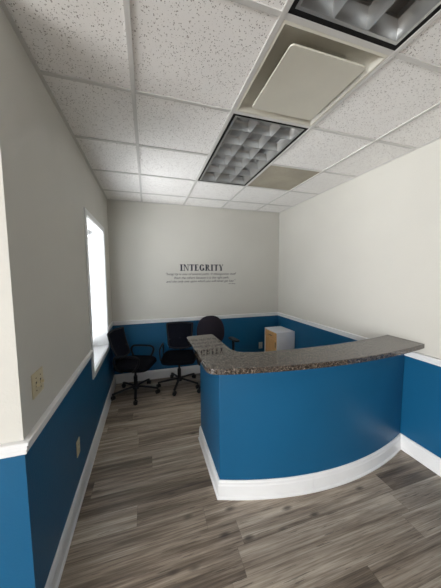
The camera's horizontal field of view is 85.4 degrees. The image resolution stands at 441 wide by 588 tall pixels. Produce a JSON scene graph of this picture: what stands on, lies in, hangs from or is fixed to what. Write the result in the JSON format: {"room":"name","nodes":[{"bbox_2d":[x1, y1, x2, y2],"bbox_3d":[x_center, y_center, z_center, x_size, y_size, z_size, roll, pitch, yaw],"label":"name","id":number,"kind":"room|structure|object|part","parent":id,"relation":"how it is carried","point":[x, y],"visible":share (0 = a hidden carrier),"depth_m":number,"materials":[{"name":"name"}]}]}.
{"room":"lobby","nodes":[
{"label":"lobby","id":0,"kind":"room"},
{"bbox_2d":[0,6,113,587],"bbox_3d":[-1.361,-0.057,2.172,0.300,3.046,2.639,-2,5,-17],"label":"wall","id":1,"kind":"structure","parent":0,"point":[46,182],"depth_m":1.18,"materials":[{"name":"paint"}]},
{"bbox_2d":[31,366,43,399],"bbox_3d":[-0.867,0.422,1.144,0.021,0.116,0.116,-2,5,-17],"label":"light switch","id":2,"kind":"object","parent":1,"relation":"attached to","point":[37,381],"visible":1,"depth_m":1.13,"materials":[{"name":"beige plastic"}]},
{"bbox_2d":[76,437,79,457],"bbox_3d":[-1.030,1.111,1.733,0.009,0.116,0.072,-2,5,-17],"label":"wall outlet","id":3,"kind":"object","parent":1,"relation":"attached to","point":[78,440],"visible":1,"depth_m":1.72,"materials":[{"name":"beige plastic"}]},
{"bbox_2d":[83,207,109,379],"bbox_3d":[-1.479,-0.017,2.593,0.316,1.565,1.000,-2,5,-17],"label":"window","id":4,"kind":"structure","parent":1,"relation":"in","point":[98,302],"depth_m":3.00,"materials":[{"name":"white glass"}]},
{"bbox_2d":[87,231,94,346],"bbox_3d":[-1.450,-0.020,2.601,0.180,1.431,0.862,-2,5,-17],"label":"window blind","id":5,"kind":"object","parent":4,"relation":"attached to","point":[87,231],"visible":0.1,"depth_m":2.94,"materials":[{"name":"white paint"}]},
{"bbox_2d":[107,200,278,374],"bbox_3d":[-0.360,-0.214,3.955,3.258,3.046,0.200,-2,5,-17],"label":"wall","id":6,"kind":"structure","parent":0,"point":[148,241],"depth_m":3.79,"materials":[{"name":"paint"}]},
{"bbox_2d":[166,264,235,283],"bbox_3d":[-0.290,-0.314,3.862,1.160,0.328,0.002,-2,5,-17],"label":"wall lettering","id":7,"kind":"object","parent":6,"relation":"attached to","point":[192,265],"depth_m":3.85,"materials":[{"name":"paint"}]},
{"bbox_2d":[45,365,440,587],"bbox_3d":[-0.731,1.407,2.080,10.600,0.138,3.415,-2,5,-17],"label":"baseboard","id":8,"kind":"structure","parent":6,"relation":"attached to","point":[54,577],"depth_m":2.02,"materials":[{"name":"white paint"}]},
{"bbox_2d":[109,312,440,366],"bbox_3d":[1.580,0.492,2.659,6.344,0.060,2.308,3,6,31],"label":"trim","id":9,"kind":"structure","parent":6,"relation":"attached to","point":[429,359],"depth_m":3.57,"materials":[{"name":"white paint"}]},
{"bbox_2d":[0,0,440,212],"bbox_3d":[-0.011,-1.022,-0.540,10.600,0.026,8.443,-2,5,-17],"label":"ceiling","id":10,"kind":"structure","parent":0,"point":[146,91],"depth_m":1.40,"materials":[{"name":"tile"}]},
{"bbox_2d":[198,114,308,185],"bbox_3d":[0.192,-1.328,2.222,0.584,0.158,1.193,-2,5,-17],"label":"ceiling light","id":11,"kind":"object","parent":10,"relation":"attached to","point":[247,145],"visible":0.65,"depth_m":2.13,"materials":[{"name":"metal"}]},
{"bbox_3d":[0.080,-1.331,2.590,0.534,0.052,0.052,-2,5,-17],"label":"cross blade","id":12,"kind":"part","parent":11,"relation":"part of","materials":[{"name":"metal"}]},
{"bbox_3d":[0.136,-1.316,2.407,0.534,0.052,0.052,-2,5,-17],"label":"cross blade","id":13,"kind":"part","parent":11,"relation":"part of","materials":[{"name":"metal"}]},
{"bbox_3d":[0.192,-1.301,2.224,0.534,0.052,0.052,-2,5,-17],"label":"cross blade","id":14,"kind":"part","parent":11,"relation":"part of","materials":[{"name":"metal"}]},
{"bbox_3d":[0.248,-1.286,2.042,0.534,0.052,0.052,-2,5,-17],"label":"cross blade","id":15,"kind":"part","parent":11,"relation":"part of","materials":[{"name":"metal"}]},
{"bbox_3d":[0.304,-1.270,1.859,0.534,0.052,0.052,-2,5,-17],"label":"cross blade","id":16,"kind":"part","parent":11,"relation":"part of","materials":[{"name":"metal"}]},
{"bbox_2d":[248,165,319,189],"bbox_3d":[0.686,-1.304,2.695,0.602,0.016,0.602,-2,5,-17],"label":"tile","id":17,"kind":"structure","parent":10,"relation":"attached to","point":[274,177],"depth_m":2.65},
{"bbox_2d":[235,20,388,125],"bbox_3d":[0.459,-1.212,1.354,0.584,0.095,0.584,-2,5,-17],"label":"ceiling vent","id":18,"kind":"object","parent":10,"relation":"in","point":[304,72],"visible":1,"depth_m":1.27,"materials":[{"name":"beige metal"}]},
{"bbox_2d":[288,0,440,50],"bbox_3d":[0.725,-1.182,0.479,0.584,0.158,1.193,-2,5,-17],"label":"ceiling light","id":19,"kind":"object","parent":10,"relation":"attached to","point":[388,24],"visible":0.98,"depth_m":1.02,"materials":[{"name":"metal"}]},
{"bbox_2d":[58,373,440,587],"bbox_3d":[0.003,1.725,-0.306,11.100,0.100,8.943,-2,5,-17],"label":"floor","id":20,"kind":"structure","parent":0,"point":[151,515],"depth_m":1.58,"materials":[{"name":"grey wood"}]},
{"bbox_2d":[107,327,159,405],"bbox_3d":[-1.149,0.925,3.270,0.630,0.900,0.631,0,5,5],"label":"office chair","id":21,"kind":"object","parent":20,"relation":"on","point":[135,364],"visible":0.99,"depth_m":3.25,"materials":[{"name":"black fabric"}]},
{"bbox_3d":[-1.387,0.677,3.263,0.155,0.402,0.421,0,5,5],"label":"backrest frame","id":22,"kind":"part","parent":21,"relation":"part of","materials":[{"name":"black plastic"}]},
{"bbox_3d":[-1.381,0.677,3.262,0.148,0.359,0.388,0,5,5],"label":"backrest","id":23,"kind":"part","parent":21,"relation":"part of","materials":[{"name":"black fabric"}]},
{"bbox_3d":[-1.184,0.897,3.059,0.364,0.248,0.114,0,5,5],"label":"armrest","id":24,"kind":"part","parent":21,"relation":"part of","materials":[{"name":"black plastic"}]},
{"bbox_3d":[-1.158,0.951,3.266,0.480,0.080,0.476,0,5,5],"label":"seat","id":25,"kind":"part","parent":21,"relation":"part of","materials":[{"name":"black fabric"}]},
{"bbox_3d":[-1.148,0.862,3.462,0.364,0.248,0.114,0,5,5],"label":"armrest","id":26,"kind":"part","parent":21,"relation":"part of","materials":[{"name":"black plastic"}]},
{"bbox_2d":[156,322,199,395],"bbox_3d":[-0.622,0.904,3.489,0.633,0.900,0.614,-1,5,-5],"label":"office chair","id":27,"kind":"object","parent":20,"relation":"on","point":[177,332],"visible":0.87,"depth_m":3.64,"materials":[{"name":"black fabric"}]},
{"bbox_3d":[-0.812,0.859,3.484,0.114,0.248,0.364,-1,5,-5],"label":"armrest","id":28,"kind":"part","parent":27,"relation":"part of","materials":[{"name":"black plastic"}]},
{"bbox_3d":[-0.609,0.928,3.499,0.476,0.080,0.480,-1,5,-5],"label":"seat","id":29,"kind":"part","parent":27,"relation":"part of","materials":[{"name":"black fabric"}]},
{"bbox_3d":[-0.629,0.636,3.696,0.421,0.402,0.141,-1,5,-5],"label":"backrest frame","id":30,"kind":"part","parent":27,"relation":"part of","materials":[{"name":"black plastic"}]},
{"bbox_3d":[-0.629,0.637,3.689,0.388,0.359,0.133,-1,5,-5],"label":"backrest","id":31,"kind":"part","parent":27,"relation":"part of","materials":[{"name":"black fabric"}]},
{"bbox_2d":[197,316,239,392],"bbox_3d":[-0.055,0.849,3.390,0.634,1.020,0.592,-3,5,-26],"label":"office chair","id":32,"kind":"object","parent":20,"relation":"on","point":[213,325],"visible":0.23,"depth_m":3.51,"materials":[{"name":"black fabric"}]},
{"bbox_3d":[-0.149,0.549,3.554,0.444,0.450,0.111,-3,5,-26],"label":"backrest","id":33,"kind":"part","parent":32,"relation":"part of","materials":[{"name":"fabric"}]},
{"bbox_2d":[264,326,294,350],"bbox_3d":[0.975,0.944,4.006,0.330,0.716,0.416,-2,5,-17],"label":"storage cabinet","id":34,"kind":"object","parent":20,"relation":"on","point":[277,337],"visible":0.52,"depth_m":3.83,"materials":[{"name":"white laminate"}]},
{"bbox_3d":[0.834,0.668,3.940,0.016,0.114,0.380,-2,5,-17],"label":"drawer","id":35,"kind":"part","parent":34,"relation":"part of","materials":[{"name":"orange wood"}]},
{"bbox_3d":[0.842,0.992,3.969,0.012,0.523,0.380,-2,5,-17],"label":"door","id":36,"kind":"part","parent":34,"relation":"part of","materials":[{"name":"orange wood"}]},
{"bbox_2d":[187,334,424,499],"bbox_3d":[0.717,0.938,2.176,1.897,1.040,0.980,-2,5,-17],"label":"reception desk","id":37,"kind":"object","parent":20,"relation":"on","point":[301,421],"visible":1,"depth_m":1.77,"materials":[{"name":"blue paint"}]},
{"bbox_3d":[0.709,1.405,2.008,1.933,0.138,0.691,0,5,6],"label":"baseboard","id":38,"kind":"part","parent":37,"relation":"part of","materials":[{"name":"white paint"}]},
{"bbox_2d":[187,334,424,374],"bbox_3d":[0.713,0.440,2.134,1.895,0.040,0.980,-2,5,-17],"label":"countertop","id":39,"kind":"structure","parent":37,"relation":"on","point":[215,357],"depth_m":1.77,"materials":[{"name":"grey stone"}]},
{"bbox_2d":[278,139,440,457],"bbox_3d":[1.626,-0.116,2.686,0.200,3.046,3.393,-2,5,-17],"label":"wall","id":40,"kind":"structure","parent":0,"point":[361,256],"depth_m":2.38,"materials":[{"name":"paint"}]},
{"bbox_3d":[-3.364,0.111,0.320,4.618,3.046,0.250,-2,5,-17],"label":"wall","id":41,"kind":"structure","parent":0,"visible":0},
{"bbox_2d":[0,350,93,458],"bbox_3d":[-3.348,0.669,0.883,4.944,0.060,1.278,-2,5,-17],"label":"trim","id":42,"kind":"structure","parent":41,"relation":"attached to","point":[17,448],"depth_m":1.12,"materials":[{"name":"white paint"}]}
]}

